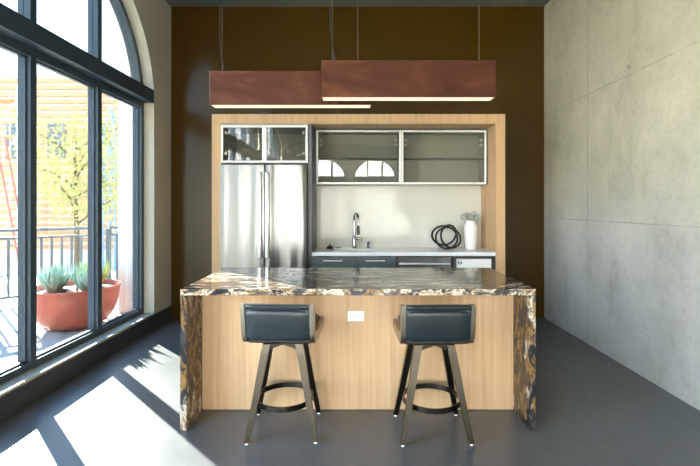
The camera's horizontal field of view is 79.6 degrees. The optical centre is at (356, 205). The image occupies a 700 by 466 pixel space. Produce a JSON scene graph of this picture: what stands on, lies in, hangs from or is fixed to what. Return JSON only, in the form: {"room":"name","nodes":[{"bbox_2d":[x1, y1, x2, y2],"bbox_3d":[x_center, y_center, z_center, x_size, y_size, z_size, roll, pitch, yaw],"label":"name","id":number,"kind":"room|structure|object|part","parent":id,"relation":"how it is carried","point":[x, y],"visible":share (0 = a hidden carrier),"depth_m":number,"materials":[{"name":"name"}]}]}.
{"room":"kitchen","nodes":[
{"label":"kitchen","id":0,"kind":"room"},
{"bbox_2d":[122,0,170,313],"bbox_3d":[-2.530,-0.565,-0.280,0.260,4.030,11.440,0,0,0],"label":"wall","id":1,"kind":"structure","parent":0,"point":[150,20],"depth_m":5.04,"materials":[{"name":"beige paint"}]},
{"bbox_2d":[0,0,153,396],"bbox_3d":[-2.523,-0.608,3.700,0.254,3.785,2.560,0,0,0],"label":"window","id":2,"kind":"structure","parent":1,"relation":"in","point":[73,93],"depth_m":3.70,"materials":[{"name":"black metal"}]},
{"bbox_3d":[-2.573,0.024,2.863,0.006,2.367,0.766,0,0,0],"label":"pane","id":3,"kind":"part","parent":2,"relation":"part of","materials":[{"name":"clear glass"}]},
{"bbox_3d":[-2.573,-1.861,2.863,0.006,0.982,0.766,0,0,0],"label":"pane","id":4,"kind":"part","parent":2,"relation":"part of","materials":[{"name":"clear glass"}]},
{"bbox_3d":[-2.573,0.024,3.703,0.006,2.367,0.784,0,0,0],"label":"pane","id":5,"kind":"part","parent":2,"relation":"part of","materials":[{"name":"clear glass"}]},
{"bbox_3d":[-2.573,-1.905,3.703,0.006,1.070,0.784,0,0,0],"label":"pane","id":6,"kind":"part","parent":2,"relation":"part of","materials":[{"name":"clear glass"}]},
{"bbox_3d":[-2.523,1.275,3.700,0.254,0.020,2.560,0,0,0],"label":"sill","id":7,"kind":"part","parent":2,"relation":"part of","materials":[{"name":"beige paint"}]},
{"bbox_3d":[-2.573,-1.860,4.539,0.006,0.980,0.761,0,0,0],"label":"pane","id":8,"kind":"part","parent":2,"relation":"part of","materials":[{"name":"clear glass"}]},
{"bbox_3d":[-2.573,0.024,4.539,0.006,2.367,0.761,0,0,0],"label":"pane","id":9,"kind":"part","parent":2,"relation":"part of","materials":[{"name":"clear glass"}]},
{"bbox_2d":[0,305,171,421],"bbox_3d":[-2.393,1.367,-0.275,0.014,0.166,11.430,0,0,0],"label":"baseboard","id":10,"kind":"structure","parent":1,"relation":"attached to","point":[17,399],"depth_m":3.53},
{"bbox_2d":[0,318,699,465],"bbox_3d":[-0.025,1.510,-0.305,5.310,0.120,11.890,0,0,0],"label":"floor","id":11,"kind":"structure","parent":0,"point":[592,409],"depth_m":2.76,"materials":[{"name":"concrete"}]},
{"bbox_2d":[220,164,307,269],"bbox_3d":[-1.060,0.485,5.056,0.987,1.930,0.707,0,0,0],"label":"refrigerator","id":12,"kind":"object","parent":11,"relation":"on","point":[264,208],"visible":0.67,"depth_m":4.77,"materials":[{"name":"grey metal"}]},
{"bbox_3d":[-1.302,0.121,4.805,0.501,1.178,0.080,0,0,0],"label":"door","id":13,"kind":"part","parent":12,"relation":"part of","materials":[{"name":"silver metal"}]},
{"bbox_3d":[-1.091,0.105,4.737,0.046,0.970,0.068,0,0,0],"label":"handle","id":14,"kind":"part","parent":12,"relation":"part of","materials":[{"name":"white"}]},
{"bbox_3d":[-1.004,0.105,4.737,0.046,0.970,0.068,0,0,0],"label":"handle","id":15,"kind":"part","parent":12,"relation":"part of","materials":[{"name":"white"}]},
{"bbox_3d":[-0.805,0.121,4.805,0.478,1.178,0.080,0,0,0],"label":"door","id":16,"kind":"part","parent":12,"relation":"part of","materials":[{"name":"silver metal"}]},
{"bbox_2d":[240,303,323,444],"bbox_3d":[-0.467,1.021,2.735,0.485,0.858,0.491,0,0,-2],"label":"bar stool","id":17,"kind":"object","parent":11,"relation":"on","point":[296,326],"visible":1,"depth_m":2.56,"materials":[{"name":"leather"}]},
{"bbox_3d":[-0.676,0.719,2.745,0.028,0.251,0.452,0,0,3],"label":"frame","id":18,"kind":"part","parent":17,"relation":"part of","materials":[{"name":"beige metal"}]},
{"bbox_3d":[-0.612,1.151,2.607,0.192,0.573,0.064,0,0,-39],"label":"leg","id":19,"kind":"part","parent":17,"relation":"part of","materials":[{"name":"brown metal"}]},
{"bbox_3d":[-0.622,1.151,2.873,0.192,0.573,0.064,0,0,35],"label":"leg","id":20,"kind":"part","parent":17,"relation":"part of","materials":[{"name":"brown metal"}]},
{"bbox_3d":[-0.477,0.630,2.529,0.389,0.050,0.020,0,0,3],"label":"panel","id":21,"kind":"part","parent":17,"relation":"part of","materials":[{"name":"black leather"}]},
{"bbox_2d":[245,310,309,340],"bbox_3d":[-0.476,0.721,2.549,0.386,0.194,0.083,0,0,3],"label":"cushion","id":22,"kind":"object","parent":17,"relation":"on","point":[260,325],"depth_m":2.52,"materials":[{"name":"black leather"}]},
{"bbox_3d":[-0.466,0.881,2.745,0.230,0.047,0.218,0,0,-2],"label":"frame","id":23,"kind":"part","parent":17,"relation":"part of","materials":[{"name":"grey wood"}]},
{"bbox_3d":[-0.310,1.151,2.618,0.192,0.573,0.064,0,0,35],"label":"leg","id":24,"kind":"part","parent":17,"relation":"part of","materials":[{"name":"brown metal"}]},
{"bbox_3d":[-0.320,1.151,2.883,0.192,0.573,0.064,0,0,-39],"label":"leg","id":25,"kind":"part","parent":17,"relation":"part of","materials":[{"name":"brown metal"}]},
{"bbox_3d":[-0.257,0.719,2.723,0.028,0.251,0.452,0,0,3],"label":"frame","id":26,"kind":"part","parent":17,"relation":"part of","materials":[{"name":"grey wood"}]},
{"bbox_3d":[-0.464,0.780,2.781,0.384,0.060,0.372,0,0,3],"label":"seat","id":27,"kind":"part","parent":17,"relation":"part of","materials":[{"name":"leather"}]},
{"bbox_2d":[308,124,316,267],"bbox_3d":[-0.538,0.249,5.150,0.044,2.401,0.578,0,0,0],"label":"panel","id":28,"kind":"object","parent":11,"relation":"on","point":[312,188],"visible":0.44,"depth_m":4.86,"materials":[{"name":"grey metal"}]},
{"bbox_2d":[312,256,395,267],"bbox_3d":[-0.026,1.015,5.130,0.976,0.870,0.591,0,0,0],"label":"base cabinet","id":29,"kind":"object","parent":11,"relation":"on","point":[317,262],"visible":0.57,"depth_m":4.87,"materials":[{"name":"grey laminate"}]},
{"bbox_3d":[-0.274,0.675,4.875,0.479,0.170,0.020,0,0,0],"label":"drawer","id":30,"kind":"part","parent":29,"relation":"part of","materials":[{"name":"grey laminate"}]},
{"bbox_3d":[0.215,0.675,4.875,0.491,0.170,0.020,0,0,0],"label":"drawer","id":31,"kind":"part","parent":29,"relation":"part of","materials":[{"name":"grey laminate"}]},
{"bbox_2d":[312,247,495,255],"bbox_3d":[0.547,0.557,5.144,2.125,0.042,0.566,0,0,0],"label":"countertop","id":32,"kind":"structure","parent":29,"relation":"on","point":[319,251],"depth_m":4.95,"materials":[{"name":"white stone"}]},
{"bbox_2d":[331,256,378,256],"bbox_3d":[-0.020,0.684,5.120,0.560,0.211,0.320,0,0,0],"label":"sink","id":33,"kind":"object","parent":32,"relation":"in","point":[331,256],"visible":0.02,"depth_m":4.96,"materials":[{"name":"silver metal"}]},
{"bbox_2d":[352,212,362,247],"bbox_3d":[0.028,0.308,5.272,0.123,0.456,0.218,0,0,-21],"label":"faucet","id":34,"kind":"object","parent":32,"relation":"on","point":[354,238],"visible":1,"depth_m":5.31,"materials":[{"name":"silver metal"}]},
{"bbox_3d":[-0.004,0.240,5.254,0.027,0.320,0.197,0,0,-18],"label":"spout","id":35,"kind":"part","parent":34,"relation":"part of","materials":[{"name":"silver metal"}]},
{"bbox_2d":[431,224,461,249],"bbox_3d":[1.125,0.379,5.207,0.381,0.311,0.260,0,0,0],"label":"knot sculpture","id":36,"kind":"object","parent":32,"relation":"on","point":[452,227],"visible":1,"depth_m":5.19,"materials":[{"name":"black metal"}]},
{"bbox_2d":[464,221,477,248],"bbox_3d":[1.425,0.359,5.240,0.168,0.352,0.168,0,0,0],"label":"vase","id":37,"kind":"object","parent":32,"relation":"on","point":[470,227],"visible":1,"depth_m":5.18,"materials":[{"name":"white ceramic"}]},
{"bbox_2d":[180,268,535,430],"bbox_3d":[0.009,0.993,3.180,2.296,0.914,0.939,0,0,0],"label":"kitchen island","id":38,"kind":"object","parent":11,"relation":"on","point":[357,356],"visible":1,"depth_m":2.98,"materials":[{"name":"wood"}]},
{"bbox_3d":[-1.118,1.014,3.180,0.042,0.872,0.939,0,0,0],"label":"waterfall panel","id":39,"kind":"part","parent":38,"relation":"part of","materials":[{"name":"stone"}]},
{"bbox_2d":[348,311,363,320],"bbox_3d":[-0.004,0.782,2.982,0.118,0.072,0.006,0,0,0],"label":"outlet","id":40,"kind":"object","parent":38,"relation":"attached to","point":[352,315],"depth_m":2.98,"materials":[{"name":"white plastic"}]},
{"bbox_3d":[0.009,1.012,3.308,2.211,0.868,0.645,0,0,0],"label":"oak panel","id":41,"kind":"part","parent":38,"relation":"part of","materials":[{"name":"brown wood"}]},
{"bbox_2d":[180,268,535,294],"bbox_3d":[0.009,0.557,3.180,2.296,0.042,0.939,0,0,0],"label":"island countertop","id":42,"kind":"structure","parent":38,"relation":"on","point":[227,281],"depth_m":2.94,"materials":[{"name":"stone"}]},
{"bbox_3d":[1.136,1.014,3.180,0.042,0.872,0.939,0,0,0],"label":"waterfall panel","id":43,"kind":"part","parent":38,"relation":"part of","materials":[{"name":"stone"}]},
{"bbox_2d":[212,114,504,274],"bbox_3d":[0.024,0.193,5.150,3.397,2.515,0.578,0,0,0],"label":"surround","id":44,"kind":"object","parent":11,"relation":"on","point":[493,193],"depth_m":4.86,"materials":[{"name":"brown wood"}]},
{"bbox_3d":[-1.621,0.249,5.150,0.109,2.402,0.578,0,0,0],"label":"panel","id":45,"kind":"part","parent":44,"relation":"part of","materials":[{"name":"brown wood"}]},
{"bbox_3d":[0.024,-1.009,5.150,3.397,0.112,0.578,0,0,0],"label":"panel","id":46,"kind":"part","parent":44,"relation":"part of","materials":[{"name":"brown wood"}]},
{"bbox_3d":[0.547,-0.608,5.286,2.125,0.686,0.280,0,0,0],"label":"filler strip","id":47,"kind":"part","parent":44,"relation":"part of","materials":[{"name":"silver metal"}]},
{"bbox_3d":[1.667,0.249,5.150,0.111,2.402,0.578,0,0,0],"label":"panel","id":48,"kind":"part","parent":44,"relation":"part of","materials":[{"name":"brown wood"}]},
{"bbox_2d":[396,256,450,267],"bbox_3d":[0.785,1.016,5.113,0.630,0.868,0.594,0,0,0],"label":"dishwasher","id":49,"kind":"object","parent":11,"relation":"on","point":[401,261],"visible":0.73,"depth_m":4.86,"materials":[{"name":"silver metal"}]},
{"bbox_3d":[0.785,0.664,4.837,0.590,0.022,0.042,0,0,0],"label":"handle","id":50,"kind":"part","parent":49,"relation":"part of","materials":[{"name":"white metal"}]},
{"bbox_2d":[393,304,476,446],"bbox_3d":[0.484,1.021,2.715,0.449,0.858,0.464,0,0,-1],"label":"bar stool","id":51,"kind":"object","parent":11,"relation":"on","point":[420,327],"visible":1,"depth_m":2.54,"materials":[{"name":"black leather"}]},
{"bbox_3d":[0.274,0.719,2.709,0.028,0.251,0.452,0,0,-2],"label":"frame","id":52,"kind":"part","parent":51,"relation":"part of","materials":[{"name":"beige metal"}]},
{"bbox_3d":[0.330,1.151,2.854,0.192,0.573,0.064,0,0,36],"label":"leg","id":53,"kind":"part","parent":51,"relation":"part of","materials":[{"name":"brown metal"}]},
{"bbox_3d":[0.337,1.151,2.588,0.192,0.573,0.064,0,0,-39],"label":"leg","id":54,"kind":"part","parent":51,"relation":"part of","materials":[{"name":"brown metal"}]},
{"bbox_3d":[0.484,0.881,2.725,0.230,0.047,0.218,0,0,-2],"label":"frame","id":55,"kind":"part","parent":51,"relation":"part of","materials":[{"name":"brown metal"}]},
{"bbox_2d":[405,311,470,341],"bbox_3d":[0.489,0.721,2.528,0.386,0.194,0.083,0,0,-1],"label":"cushion","id":56,"kind":"object","parent":51,"relation":"on","point":[420,326],"depth_m":2.50,"materials":[{"name":"black leather"}]},
{"bbox_3d":[0.490,0.630,2.509,0.389,0.050,0.020,0,0,-1],"label":"panel","id":57,"kind":"part","parent":51,"relation":"part of","materials":[{"name":"black leather"}]},
{"bbox_3d":[0.631,1.151,2.862,0.192,0.573,0.064,0,0,-39],"label":"leg","id":58,"kind":"part","parent":51,"relation":"part of","materials":[{"name":"brown metal"}]},
{"bbox_3d":[0.638,1.151,2.596,0.192,0.573,0.064,0,0,36],"label":"leg","id":59,"kind":"part","parent":51,"relation":"part of","materials":[{"name":"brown metal"}]},
{"bbox_3d":[0.694,0.719,2.720,0.028,0.251,0.452,0,0,-1],"label":"frame","id":60,"kind":"part","parent":51,"relation":"part of","materials":[{"name":"grey wood"}]},
{"bbox_2d":[451,256,494,269],"bbox_3d":[1.358,1.016,5.138,0.500,0.868,0.545,0,0,0],"label":"dishwasher","id":61,"kind":"object","parent":11,"relation":"on","point":[456,261],"visible":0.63,"depth_m":4.88,"materials":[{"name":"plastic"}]},
{"bbox_2d":[171,7,543,317],"bbox_3d":[0.015,-0.565,5.540,4.830,4.030,0.200,0,0,0],"label":"wall","id":62,"kind":"structure","parent":0,"point":[254,38],"depth_m":5.44,"materials":[{"name":"brown paint"}]},
{"bbox_2d":[221,124,307,167],"bbox_3d":[-1.063,-0.722,5.139,1.004,0.453,0.598,0,0,0],"label":"upper cabinet","id":63,"kind":"object","parent":62,"relation":"attached to","point":[241,144],"visible":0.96,"depth_m":5.39,"materials":[{"name":"clear glass"}]},
{"bbox_3d":[-1.313,-0.715,4.850,0.497,0.430,0.020,0,0,0],"label":"door","id":64,"kind":"part","parent":63,"relation":"part of","materials":[{"name":"clear glass"}]},
{"bbox_3d":[-0.812,-0.715,4.850,0.497,0.430,0.020,0,0,0],"label":"door","id":65,"kind":"part","parent":63,"relation":"part of","materials":[{"name":"clear glass"}]},
{"bbox_2d":[316,130,400,184],"bbox_3d":[0.025,-0.600,5.282,1.042,0.670,0.288,0,0,0],"label":"upper cabinet","id":66,"kind":"object","parent":62,"relation":"attached to","point":[343,157],"visible":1,"depth_m":5.42,"materials":[{"name":"clear glass"}]},
{"bbox_2d":[318,156,398,159],"bbox_3d":[0.025,-0.604,5.306,1.006,0.018,0.220,0,0,0],"label":"shelf","id":67,"kind":"object","parent":66,"relation":"attached to","point":[319,157],"depth_m":5.23,"materials":[{"name":"glass"}]},
{"bbox_2d":[317,185,480,246],"bbox_3d":[0.547,-0.208,5.434,2.125,1.486,0.011,0,0,0],"label":"backsplash","id":68,"kind":"structure","parent":62,"relation":"attached to","point":[389,215],"depth_m":5.43,"materials":[{"name":"paint"}]},
{"bbox_2d":[401,130,485,184],"bbox_3d":[1.070,-0.600,5.282,1.044,0.670,0.288,0,0,0],"label":"upper cabinet","id":69,"kind":"object","parent":62,"relation":"attached to","point":[428,157],"visible":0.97,"depth_m":5.42,"materials":[{"name":"clear glass"}]},
{"bbox_2d":[403,156,483,159],"bbox_3d":[1.070,-0.604,5.306,1.008,0.018,0.220,0,0,0],"label":"shelf","id":70,"kind":"object","parent":69,"relation":"attached to","point":[404,157],"depth_m":5.20,"materials":[{"name":"glass"}]},
{"bbox_2d":[165,0,549,6],"bbox_3d":[-0.025,-2.655,-0.305,5.310,0.150,11.890,0,0,0],"label":"ceiling","id":71,"kind":"structure","parent":0,"point":[173,3],"depth_m":5.35,"materials":[{"name":"paint"}]},
{"bbox_2d":[210,0,370,107],"bbox_3d":[-0.489,-1.665,3.170,1.200,1.830,0.115,0,0,0],"label":"linear pendant","id":72,"kind":"object","parent":71,"relation":"hanging from","point":[228,89],"visible":0.7,"depth_m":3.11,"materials":[{"name":"reddish-brown wood"},{"name":"steel wire"},{"name":"white plastic diffuser"}]},
{"bbox_3d":[-1.010,-1.781,3.159,0.046,1.559,0.008,0,0,0],"label":"power cord","id":73,"kind":"part","parent":72,"relation":"part of","materials":[{"name":"grey plastic"}]},
{"bbox_2d":[212,105,369,107],"bbox_3d":[-0.489,-0.754,3.170,1.182,0.007,0.097,0,0,0],"label":"diffuser","id":74,"kind":"object","parent":72,"relation":"attached to","point":[214,106],"depth_m":3.17,"materials":[{"name":"beige plastic"}]},
{"bbox_2d":[321,0,495,100],"bbox_3d":[0.357,-1.662,2.938,1.200,1.830,0.115,0,0,0],"label":"linear pendant","id":75,"kind":"object","parent":71,"relation":"hanging from","point":[341,80],"visible":1,"depth_m":2.88,"materials":[{"name":"reddish wood veneer"},{"name":"steel wire"},{"name":"white diffuser"}]},
{"bbox_3d":[-0.164,-1.778,2.928,0.046,1.559,0.008,0,0,0],"label":"power cord","id":76,"kind":"part","parent":75,"relation":"part of","materials":[{"name":"grey plastic"}]},
{"bbox_2d":[323,97,493,100],"bbox_3d":[0.357,-0.751,2.938,1.182,0.007,0.097,0,0,0],"label":"diffuser","id":77,"kind":"object","parent":75,"relation":"attached to","point":[324,98],"depth_m":2.92,"materials":[{"name":"beige plastic"}]},
{"bbox_2d":[544,0,699,410],"bbox_3d":[2.530,-0.565,-0.180,0.200,4.030,11.640,0,0,0],"label":"wall","id":78,"kind":"structure","parent":0,"point":[622,77],"depth_m":3.81,"materials":[{"name":"concrete"}]}
]}

